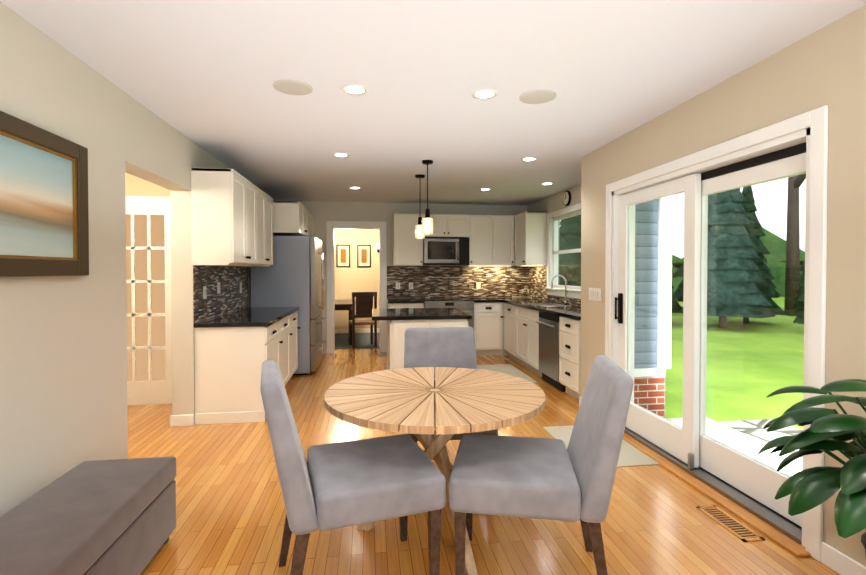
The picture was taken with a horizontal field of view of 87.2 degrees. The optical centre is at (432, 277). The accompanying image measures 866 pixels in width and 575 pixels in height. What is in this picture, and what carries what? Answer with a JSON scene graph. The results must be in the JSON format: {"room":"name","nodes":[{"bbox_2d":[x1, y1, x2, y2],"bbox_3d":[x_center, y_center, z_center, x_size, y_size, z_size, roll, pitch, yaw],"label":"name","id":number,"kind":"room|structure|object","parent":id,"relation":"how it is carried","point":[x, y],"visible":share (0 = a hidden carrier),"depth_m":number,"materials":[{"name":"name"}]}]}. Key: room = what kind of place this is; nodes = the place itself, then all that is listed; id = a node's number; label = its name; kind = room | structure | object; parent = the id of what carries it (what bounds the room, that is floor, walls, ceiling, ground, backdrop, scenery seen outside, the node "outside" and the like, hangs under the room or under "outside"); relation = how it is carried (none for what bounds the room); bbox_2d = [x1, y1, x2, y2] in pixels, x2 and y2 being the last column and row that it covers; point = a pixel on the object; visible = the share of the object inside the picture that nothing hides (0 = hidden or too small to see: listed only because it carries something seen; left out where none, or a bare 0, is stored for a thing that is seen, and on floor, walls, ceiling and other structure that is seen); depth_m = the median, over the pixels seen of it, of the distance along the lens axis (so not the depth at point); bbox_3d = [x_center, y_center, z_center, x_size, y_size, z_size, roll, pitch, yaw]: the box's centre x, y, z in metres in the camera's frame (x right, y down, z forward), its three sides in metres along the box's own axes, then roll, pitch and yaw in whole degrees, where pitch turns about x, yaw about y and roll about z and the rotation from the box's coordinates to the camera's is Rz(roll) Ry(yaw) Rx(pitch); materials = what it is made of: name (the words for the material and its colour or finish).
{"room":"kitchen and dining room","nodes":[
{"label":"kitchen and dining room","id":0,"kind":"room"},
{"bbox_2d":[0,2,250,515],"bbox_3d":[-2.064,0.074,2.925,0.180,2.520,9.400,0,1,-8],"label":"wall","id":1,"kind":"structure","parent":0,"point":[63,377],"depth_m":2.49,"materials":[{"name":"beige paint"}]},
{"bbox_2d":[0,111,88,276],"bbox_3d":[-1.820,-0.348,1.968,0.040,0.690,1.010,0,1,-8],"label":"framed painting","id":2,"kind":"object","parent":1,"relation":"attached to","point":[44,223],"visible":1,"depth_m":2.14,"materials":[{"name":"brown"}]},
{"bbox_2d":[193,265,247,322],"bbox_3d":[-2.243,0.139,4.921,0.008,0.510,1.798,0,1,-8],"label":"backsplash","id":3,"kind":"structure","parent":1,"relation":"attached to","point":[230,297],"depth_m":4.67,"materials":[{"name":"tile"}]},
{"bbox_2d":[203,286,206,298],"bbox_3d":[-2.145,0.145,4.277,0.009,0.120,0.075,0,1,-8],"label":"electrical outlet plate","id":4,"kind":"object","parent":3,"relation":"attached to","point":[204,292],"visible":0.96,"depth_m":4.26,"materials":[{"name":"white plastic"}]},
{"bbox_2d":[217,282,219,293],"bbox_3d":[-2.200,0.109,4.673,0.009,0.120,0.075,0,1,-8],"label":"switch plate","id":5,"kind":"object","parent":3,"relation":"attached to","point":[218,287],"visible":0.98,"depth_m":4.65,"materials":[{"name":"white plastic"}]},
{"bbox_2d":[191,167,258,266],"bbox_3d":[-2.008,-0.550,4.455,0.350,0.835,0.893,0,1,-8],"label":"upper cabinet","id":6,"kind":"object","parent":1,"relation":"attached to","point":[231,217],"depth_m":4.03,"materials":[{"name":"white wood"}]},
{"bbox_2d":[259,188,272,266],"bbox_3d":[-2.114,-0.561,5.224,0.350,0.835,0.893,0,1,-8],"label":"upper cabinet","id":7,"kind":"object","parent":1,"relation":"attached to","point":[265,201],"depth_m":5.28,"materials":[{"name":"white wood"}]},
{"bbox_2d":[273,200,308,235],"bbox_3d":[-2.099,-0.789,6.315,0.677,0.410,0.920,0,1,-8],"label":"upper cabinet","id":8,"kind":"object","parent":1,"relation":"attached to","point":[290,218],"visible":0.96,"depth_m":5.89,"materials":[{"name":"white wood"}]},
{"bbox_2d":[125,172,170,196],"bbox_3d":[-3.364,0.048,4.734,1.900,2.520,0.180,0,1,-8],"label":"wall","id":9,"kind":"structure","parent":0,"point":[135,186],"depth_m":4.67,"materials":[{"name":"beige paint"}]},
{"bbox_2d":[126,196,171,404],"bbox_3d":[-3.457,0.240,4.610,1.700,2.140,0.040,0,1,-8],"label":"french door","id":10,"kind":"structure","parent":9,"relation":"in","point":[148,299],"depth_m":4.67,"materials":[{"name":"white wood"}]},
{"bbox_2d":[334,229,379,328],"bbox_3d":[-1.864,-0.028,10.108,4.760,2.520,0.180,0,1,-8],"label":"wall","id":11,"kind":"structure","parent":0,"point":[353,277],"depth_m":10.02,"materials":[{"name":"beige paint"}]},
{"bbox_2d":[336,245,349,266],"bbox_3d":[-1.969,-0.466,9.982,0.300,0.500,0.030,0,1,-8],"label":"picture frame","id":12,"kind":"object","parent":11,"relation":"attached to","point":[342,255],"visible":0.98,"depth_m":9.97,"materials":[{"name":"black"}]},
{"bbox_2d":[357,245,370,266],"bbox_3d":[-1.523,-0.467,10.043,0.300,0.500,0.030,0,1,-8],"label":"picture frame","id":13,"kind":"object","parent":11,"relation":"attached to","point":[363,255],"visible":0.94,"depth_m":10.03,"materials":[{"name":"black"}]},
{"bbox_2d":[376,243,379,252],"bbox_3d":[-1.199,-0.647,10.035,0.100,0.200,0.130,0,1,-8],"label":"sconce","id":14,"kind":"object","parent":11,"relation":"attached to","point":[378,247],"visible":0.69,"depth_m":9.99,"materials":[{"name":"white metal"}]},
{"bbox_2d":[274,200,526,353],"bbox_3d":[-0.480,0.005,7.796,4.290,2.520,0.180,0,1,-8],"label":"wall","id":15,"kind":"structure","parent":0,"point":[321,212],"depth_m":7.63,"materials":[{"name":"beige paint"}]},
{"bbox_2d":[326,221,386,353],"bbox_3d":[-1.286,0.166,7.677,1.000,2.200,0.200,0,1,-8],"label":"door frame","id":16,"kind":"structure","parent":15,"relation":"attached to","point":[330,225],"depth_m":7.59,"materials":[{"name":"white wood"}]},
{"bbox_2d":[393,213,424,264],"bbox_3d":[-0.420,-0.611,7.526,0.480,0.840,0.350,0,1,-8],"label":"upper cabinet","id":17,"kind":"object","parent":15,"relation":"attached to","point":[407,250],"depth_m":7.36,"materials":[{"name":"white wood"}]},
{"bbox_2d":[425,214,468,238],"bbox_3d":[0.195,-0.848,7.608,0.760,0.370,0.350,0,1,-8],"label":"upper cabinet","id":18,"kind":"object","parent":15,"relation":"attached to","point":[456,226],"depth_m":7.45,"materials":[{"name":"white wood"}]},
{"bbox_2d":[423,238,468,264],"bbox_3d":[0.202,-0.417,7.565,0.750,0.430,0.446,0,1,-8],"label":"microwave","id":19,"kind":"object","parent":18,"relation":"attached to","point":[440,251],"visible":0.96,"depth_m":7.39,"materials":[{"name":"silver metal"}]},
{"bbox_2d":[387,266,526,297],"bbox_3d":[0.433,0.080,7.826,2.448,0.545,0.008,0,1,-8],"label":"backsplash","id":20,"kind":"structure","parent":15,"relation":"attached to","point":[456,281],"depth_m":7.82,"materials":[{"name":"tile"}]},
{"bbox_2d":[476,282,480,288],"bbox_3d":[0.787,0.144,7.867,0.075,0.115,0.009,0,1,-8],"label":"electrical outlet plate","id":21,"kind":"object","parent":20,"relation":"attached to","point":[478,285],"visible":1,"depth_m":7.87,"materials":[{"name":"white plastic"}]},
{"bbox_2d":[465,215,496,264],"bbox_3d":[0.798,-0.614,7.694,0.458,0.840,0.350,0,1,-8],"label":"upper cabinet","id":22,"kind":"object","parent":15,"relation":"attached to","point":[491,239],"depth_m":7.53,"materials":[{"name":"white wood"}]},
{"bbox_2d":[497,215,513,264],"bbox_3d":[1.119,-0.614,7.739,0.423,0.840,0.350,0,1,-8],"label":"upper cabinet","id":23,"kind":"object","parent":15,"relation":"attached to","point":[505,223],"depth_m":7.58,"materials":[{"name":"white wood"}]},
{"bbox_2d":[0,0,865,205],"bbox_3d":[-0.965,-1.265,4.229,6.580,0.120,12.080,0,1,-8],"label":"ceiling","id":24,"kind":"structure","parent":0,"point":[205,75],"depth_m":2.64,"materials":[{"name":"white paint"}]},
{"bbox_2d":[273,79,312,94],"bbox_3d":[-0.874,-1.181,2.839,0.240,0.008,0.240,0,1,-8],"label":"ceiling speaker","id":25,"kind":"object","parent":24,"relation":"attached to","point":[291,87],"visible":1,"depth_m":2.82,"materials":[{"name":"grey"}]},
{"bbox_2d":[332,153,348,156],"bbox_3d":[-0.910,-1.206,4.489,0.170,0.006,0.170,0,1,-8],"label":"recessed light","id":26,"kind":"object","parent":24,"relation":"in","point":[341,154],"visible":0.96,"depth_m":4.46,"materials":[{"name":"white"}]},
{"bbox_2d":[341,84,367,94],"bbox_3d":[-0.495,-1.183,2.871,0.170,0.006,0.170,0,1,-8],"label":"recessed light","id":27,"kind":"object","parent":24,"relation":"in","point":[350,89],"visible":1,"depth_m":2.86,"materials":[{"name":"white"}]},
{"bbox_2d":[415,174,424,238],"bbox_3d":[-0.156,-0.842,5.467,0.124,0.760,0.124,0,1,-8],"label":"pendant light","id":28,"kind":"object","parent":24,"relation":"hanging from","point":[418,231],"visible":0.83,"depth_m":5.42,"materials":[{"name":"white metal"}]},
{"bbox_2d":[422,160,432,233],"bbox_3d":[-0.057,-0.832,4.753,0.124,0.760,0.124,0,1,-8],"label":"pendant light","id":29,"kind":"object","parent":24,"relation":"hanging from","point":[427,223],"visible":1,"depth_m":4.72,"materials":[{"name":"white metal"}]},
{"bbox_2d":[471,89,497,99],"bbox_3d":[0.333,-1.184,2.945,0.170,0.006,0.170,0,1,-8],"label":"recessed light","id":30,"kind":"object","parent":24,"relation":"in","point":[482,94],"visible":1,"depth_m":2.94,"materials":[{"name":"white"}]},
{"bbox_2d":[521,157,536,161],"bbox_3d":[0.985,-1.208,4.660,0.170,0.006,0.170,0,1,-8],"label":"recessed light","id":31,"kind":"object","parent":24,"relation":"in","point":[527,159],"visible":0.98,"depth_m":4.66,"materials":[{"name":"white"}]},
{"bbox_2d":[519,90,555,103],"bbox_3d":[0.689,-1.183,2.994,0.240,0.008,0.240,0,1,-8],"label":"ceiling speaker","id":32,"kind":"object","parent":24,"relation":"attached to","point":[537,96],"visible":1,"depth_m":2.97,"materials":[{"name":"grey plastic"}]},
{"bbox_2d":[541,182,553,184],"bbox_3d":[1.500,-1.226,5.972,0.170,0.006,0.170,0,1,-8],"label":"recessed light","id":33,"kind":"object","parent":24,"relation":"in","point":[548,183],"visible":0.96,"depth_m":5.95,"materials":[{"name":"white"}]},
{"bbox_2d":[128,348,839,574],"bbox_3d":[-1.056,1.354,4.344,6.420,0.080,11.900,0,1,-8],"label":"floor","id":34,"kind":"structure","parent":0,"point":[230,512],"depth_m":2.46,"materials":[{"name":"brown wood"}]},
{"bbox_2d":[0,456,175,574],"bbox_3d":[-1.438,1.143,1.547,0.448,0.420,1.578,0,1,-8],"label":"ottoman bench","id":35,"kind":"object","parent":34,"relation":"on","point":[108,517],"visible":1,"depth_m":1.85,"materials":[{"name":"grey fabric"}]},
{"bbox_2d":[194,323,280,424],"bbox_3d":[-1.864,0.878,4.425,0.620,0.870,0.653,0,1,-8],"label":"base cabinet","id":36,"kind":"object","parent":34,"relation":"on","point":[234,350],"depth_m":4.10,"materials":[{"name":"white"}]},
{"bbox_2d":[193,307,298,326],"bbox_3d":[-1.930,0.415,4.965,0.640,0.040,1.804,0,1,-8],"label":"countertop","id":37,"kind":"structure","parent":36,"relation":"on","point":[249,316],"depth_m":4.53,"materials":[{"name":"black stone"}]},
{"bbox_2d":[281,315,292,385],"bbox_3d":[-1.941,0.870,4.983,0.620,0.870,0.711,0,1,-8],"label":"base cabinet","id":38,"kind":"object","parent":34,"relation":"on","point":[287,323],"depth_m":5.16,"materials":[{"name":"white wood"}]},
{"bbox_2d":[251,236,325,374],"bbox_3d":[-1.977,0.370,6.356,0.870,1.830,0.905,0,1,-8],"label":"fridge","id":39,"kind":"object","parent":34,"relation":"on","point":[292,275],"visible":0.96,"depth_m":5.93,"materials":[{"name":"silver metal"}]},
{"bbox_2d":[293,311,299,373],"bbox_3d":[-2.018,0.862,5.541,0.620,0.870,0.651,0,1,-8],"label":"base cabinet","id":40,"kind":"object","parent":34,"relation":"on","point":[295,313],"depth_m":5.77,"materials":[{"name":"white wood"}]},
{"bbox_2d":[309,213,313,235],"bbox_3d":[-2.229,0.134,7.126,0.638,2.280,0.667,0,1,-8],"label":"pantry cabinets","id":41,"kind":"object","parent":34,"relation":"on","point":[311,225],"visible":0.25,"depth_m":7.23,"materials":[{"name":"white wood"}]},
{"bbox_2d":[260,360,445,574],"bbox_3d":[-0.368,0.864,1.998,0.718,0.967,0.540,0,1,-20],"label":"chair","id":42,"kind":"object","parent":34,"relation":"on","point":[330,486],"visible":1,"depth_m":1.80,"materials":[{"name":"grey fabric"}]},
{"bbox_2d":[335,333,379,348],"bbox_3d":[-2.052,1.244,8.925,2.500,0.010,1.950,0,1,-8],"label":"rug","id":43,"kind":"object","parent":34,"relation":"on","point":[362,340],"depth_m":8.78,"materials":[{"name":"grey carpet"}]},
{"bbox_2d":[335,300,355,319],"bbox_3d":[-2.097,0.862,8.989,1.130,0.748,1.300,0,1,-8],"label":"table","id":44,"kind":"object","parent":43,"relation":"on","point":[343,304],"visible":0.15,"depth_m":8.46,"materials":[{"name":"brown wood"}]},
{"bbox_2d":[349,292,376,348],"bbox_3d":[-1.269,0.753,8.216,0.440,0.988,0.435,0,1,-18],"label":"chair","id":45,"kind":"object","parent":43,"relation":"on","point":[364,304],"visible":0.88,"depth_m":8.02,"materials":[{"name":"brown wood"}]},
{"bbox_2d":[388,301,423,307],"bbox_3d":[-0.451,0.835,7.406,0.540,0.870,0.620,0,1,-8],"label":"base cabinet","id":46,"kind":"object","parent":34,"relation":"on","point":[389,306],"depth_m":7.10,"materials":[{"name":"white wood"}]},
{"bbox_2d":[387,298,422,304],"bbox_3d":[-0.459,0.381,7.389,0.559,0.040,0.640,0,1,-8],"label":"countertop","id":47,"kind":"structure","parent":46,"relation":"on","point":[391,301],"depth_m":7.12,"materials":[{"name":"black stone"}]},
{"bbox_2d":[372,308,471,369],"bbox_3d":[-0.166,0.847,5.176,1.053,0.910,0.980,0,1,-8],"label":"kitchen island","id":48,"kind":"object","parent":34,"relation":"on","point":[400,321],"visible":0.35,"depth_m":4.73,"materials":[{"name":"white wood"}]},
{"bbox_2d":[324,367,544,574],"bbox_3d":[0.009,0.966,2.395,1.130,0.750,1.130,0,1,-15],"label":"dining table","id":49,"kind":"object","parent":34,"relation":"on","point":[403,400],"visible":0.96,"depth_m":2.23,"materials":[{"name":"brown wood"}]},
{"bbox_2d":[420,297,473,329],"bbox_3d":[0.221,0.812,7.444,0.790,0.916,0.708,0,1,-8],"label":"range","id":50,"kind":"object","parent":34,"relation":"on","point":[465,304],"visible":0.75,"depth_m":7.18,"materials":[{"name":"silver metal"}]},
{"bbox_2d":[404,327,497,442],"bbox_3d":[0.082,0.850,2.978,0.540,0.967,0.718,0,1,-6],"label":"chair","id":51,"kind":"object","parent":34,"relation":"on","point":[434,347],"visible":0.25,"depth_m":3.23,"materials":[{"name":"grey fabric"}]},
{"bbox_2d":[474,301,502,355],"bbox_3d":[0.847,0.833,7.585,0.480,0.870,0.620,0,1,-8],"label":"base cabinet","id":52,"kind":"object","parent":34,"relation":"on","point":[489,326],"depth_m":7.29,"materials":[{"name":"white wood"}]},
{"bbox_2d":[469,297,538,300],"bbox_3d":[1.154,0.377,7.611,1.097,0.040,0.640,0,1,-8],"label":"countertop","id":53,"kind":"structure","parent":52,"relation":"on","point":[494,298],"depth_m":7.63,"materials":[{"name":"black stone"}]},
{"bbox_2d":[503,303,507,355],"bbox_3d":[1.387,0.831,7.685,0.617,0.870,0.570,0,1,-8],"label":"base cabinet","id":54,"kind":"object","parent":34,"relation":"on","point":[505,353],"depth_m":7.37,"materials":[{"name":"white wood"}]},
{"bbox_2d":[477,364,537,382],"bbox_3d":[0.915,1.285,6.079,0.600,0.008,1.100,0,1,-8],"label":"kitchen mat","id":55,"kind":"object","parent":34,"relation":"on","point":[510,369],"visible":0.5,"depth_m":6.26,"materials":[{"name":"beige fabric"}]},
{"bbox_2d":[502,303,513,359],"bbox_3d":[1.481,0.841,6.990,0.625,0.870,0.681,0,1,-8],"label":"base cabinet","id":56,"kind":"object","parent":34,"relation":"on","point":[508,307],"depth_m":7.02,"materials":[{"name":"white wood"}]},
{"bbox_2d":[514,307,533,371],"bbox_3d":[1.578,0.851,6.284,0.625,0.870,0.980,0,1,-8],"label":"base cabinet","id":57,"kind":"object","parent":34,"relation":"on","point":[523,317],"depth_m":6.33,"materials":[{"name":"white wood"}]},
{"bbox_2d":[449,355,633,574],"bbox_3d":[0.459,0.863,2.049,0.718,0.967,0.540,0,1,9],"label":"chair","id":58,"kind":"object","parent":34,"relation":"on","point":[536,478],"visible":1,"depth_m":1.83,"materials":[{"name":"grey fabric"}]},
{"bbox_2d":[534,311,557,388],"bbox_3d":[1.683,0.862,5.522,0.625,0.870,0.678,0,1,-8],"label":"dishwasher","id":59,"kind":"object","parent":34,"relation":"on","point":[542,338],"depth_m":5.49,"materials":[{"name":"silver metal"}]},
{"bbox_2d":[558,315,580,399],"bbox_3d":[1.763,0.870,4.943,0.625,0.870,0.491,0,1,-8],"label":"base cabinet","id":60,"kind":"object","parent":34,"relation":"on","point":[569,330],"depth_m":4.89,"materials":[{"name":"white wood"}]},
{"bbox_2d":[502,300,580,318],"bbox_3d":[1.609,0.441,5.997,0.640,0.122,2.672,0,1,-8],"label":"countertop","id":61,"kind":"structure","parent":60,"relation":"on","point":[571,312],"depth_m":5.61,"materials":[{"name":"black stone"}]},
{"bbox_2d":[534,303,569,306],"bbox_3d":[1.584,0.482,6.250,0.420,0.208,0.660,0,1,-8],"label":"sink","id":62,"kind":"object","parent":61,"relation":"in","point":[535,304],"depth_m":6.46,"materials":[{"name":"silver metal"}]},
{"bbox_2d":[550,275,566,302],"bbox_3d":[1.736,0.171,6.302,0.233,0.410,0.114,0,1,-8],"label":"faucet","id":63,"kind":"object","parent":61,"relation":"on","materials":[{"name":"silver metal"}]},
{"bbox_2d":[543,425,658,466],"bbox_3d":[1.286,1.320,3.606,0.540,0.008,0.840,0,1,-8],"label":"doormat","id":64,"kind":"object","parent":34,"relation":"on","point":[630,455],"visible":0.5,"depth_m":3.44,"materials":[{"name":"beige fabric"}]},
{"bbox_2d":[696,505,764,541],"bbox_3d":[1.613,1.337,2.481,0.120,0.006,0.340,0,1,-8],"label":"floor vent","id":65,"kind":"object","parent":34,"relation":"in","point":[734,526],"visible":1,"depth_m":2.46,"materials":[{"name":"brown wood"}]},
{"bbox_2d":[757,379,865,555],"bbox_3d":[1.518,0.845,1.470,0.703,1.020,1.118,0,1,-8],"label":"potted plant","id":66,"kind":"object","parent":34,"relation":"on","point":[828,431],"visible":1,"depth_m":1.54,"materials":[{"name":"green plant"}]},
{"bbox_2d":[527,184,580,305],"bbox_3d":[1.937,0.024,6.444,0.130,2.520,3.520,0,1,-8],"label":"wall","id":67,"kind":"structure","parent":0,"point":[552,203],"depth_m":6.72,"materials":[{"name":"beige paint"}]},
{"bbox_2d":[514,211,546,265],"bbox_3d":[1.550,-0.605,7.331,0.387,0.848,0.560,0,1,-8],"label":"upper cabinet","id":68,"kind":"object","parent":67,"relation":"attached to","point":[530,238],"visible":1,"depth_m":7.07,"materials":[{"name":"white wood"}]},
{"bbox_2d":[527,266,580,305],"bbox_3d":[1.880,0.099,6.341,0.008,0.548,3.326,0,1,-8],"label":"backsplash","id":69,"kind":"structure","parent":67,"relation":"attached to","point":[536,281],"depth_m":7.35,"materials":[{"name":"tile"}]},
{"bbox_2d":[545,203,580,298],"bbox_3d":[1.919,-0.351,6.421,0.170,1.250,1.350,0,1,-8],"label":"kitchen window","id":70,"kind":"structure","parent":67,"relation":"in","point":[553,252],"depth_m":6.80,"materials":[{"name":"white wood"}]},
{"bbox_2d":[563,191,570,205],"bbox_3d":[1.864,-1.100,6.337,0.036,0.210,0.210,0,1,-8],"label":"round clock","id":71,"kind":"object","parent":67,"relation":"attached to","point":[566,198],"visible":1,"depth_m":6.31,"materials":[{"name":"brown metal"}]},
{"bbox_2d":[558,196,671,417],"bbox_3d":[1.765,-0.165,6.337,0.600,3.500,3.920,0,1,-8],"label":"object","id":72,"kind":"structure","parent":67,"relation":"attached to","point":[643,289],"depth_m":4.44,"materials":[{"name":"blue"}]},
{"bbox_2d":[580,5,865,566],"bbox_3d":[2.272,0.090,1.746,0.750,2.520,5.880,0,1,-8],"label":"wall","id":73,"kind":"structure","parent":0,"point":[824,66],"depth_m":2.19,"materials":[{"name":"beige paint"}]},
{"bbox_2d":[589,288,600,301],"bbox_3d":[1.535,0.164,4.300,0.009,0.119,0.214,0,1,-8],"label":"switch plate","id":74,"kind":"object","parent":73,"relation":"attached to","point":[594,294],"visible":1,"depth_m":4.29,"materials":[{"name":"white plastic"}]},
{"bbox_2d":[605,105,827,561],"bbox_3d":[1.762,0.258,3.122,0.285,2.145,1.990,0,1,-8],"label":"door","id":75,"kind":"structure","parent":73,"relation":"in","point":[743,486],"depth_m":2.89,"materials":[{"name":"white wood"}]},
{"bbox_2d":[821,542,865,574],"bbox_3d":[2.064,1.319,0.473,0.014,0.100,3.380,0,1,-8],"label":"baseboard","id":76,"kind":"structure","parent":73,"relation":"attached to","point":[837,561],"depth_m":2.06,"materials":[{"name":"white wood"}]},
{"label":"outside","id":77,"kind":"structure","parent":0,"visible":0},
{"bbox_2d":[665,297,803,429],"bbox_3d":[43.745,1.476,21.175,87.820,0.100,110.000,0,1,-8],"label":"lawn","id":78,"kind":"structure","parent":77,"point":[726,389],"depth_m":8.11,"materials":[{"name":"green plant"}]},
{"bbox_2d":[559,174,805,327],"bbox_3d":[11.277,-6.391,14.896,52.726,17.509,52.082,0,1,-8],"label":"trees","id":79,"kind":"object","parent":78,"relation":"on","point":[795,264],"depth_m":13.97,"materials":[{"name":"green plant"}]},
{"bbox_2d":[665,418,802,475],"bbox_3d":[2.283,1.516,3.741,0.890,0.308,1.250,0,1,-8],"label":"patio","id":80,"kind":"structure","parent":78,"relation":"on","point":[798,462],"depth_m":3.70,"materials":[{"name":"grey concrete"}]},
{"bbox_2d":[718,419,802,458],"bbox_3d":[3.058,1.663,2.947,2.210,0.038,4.200,0,1,-8],"label":"path","id":81,"kind":"structure","parent":78,"relation":"on","point":[787,430],"depth_m":4.80,"materials":[{"name":"white concrete"}]}
]}

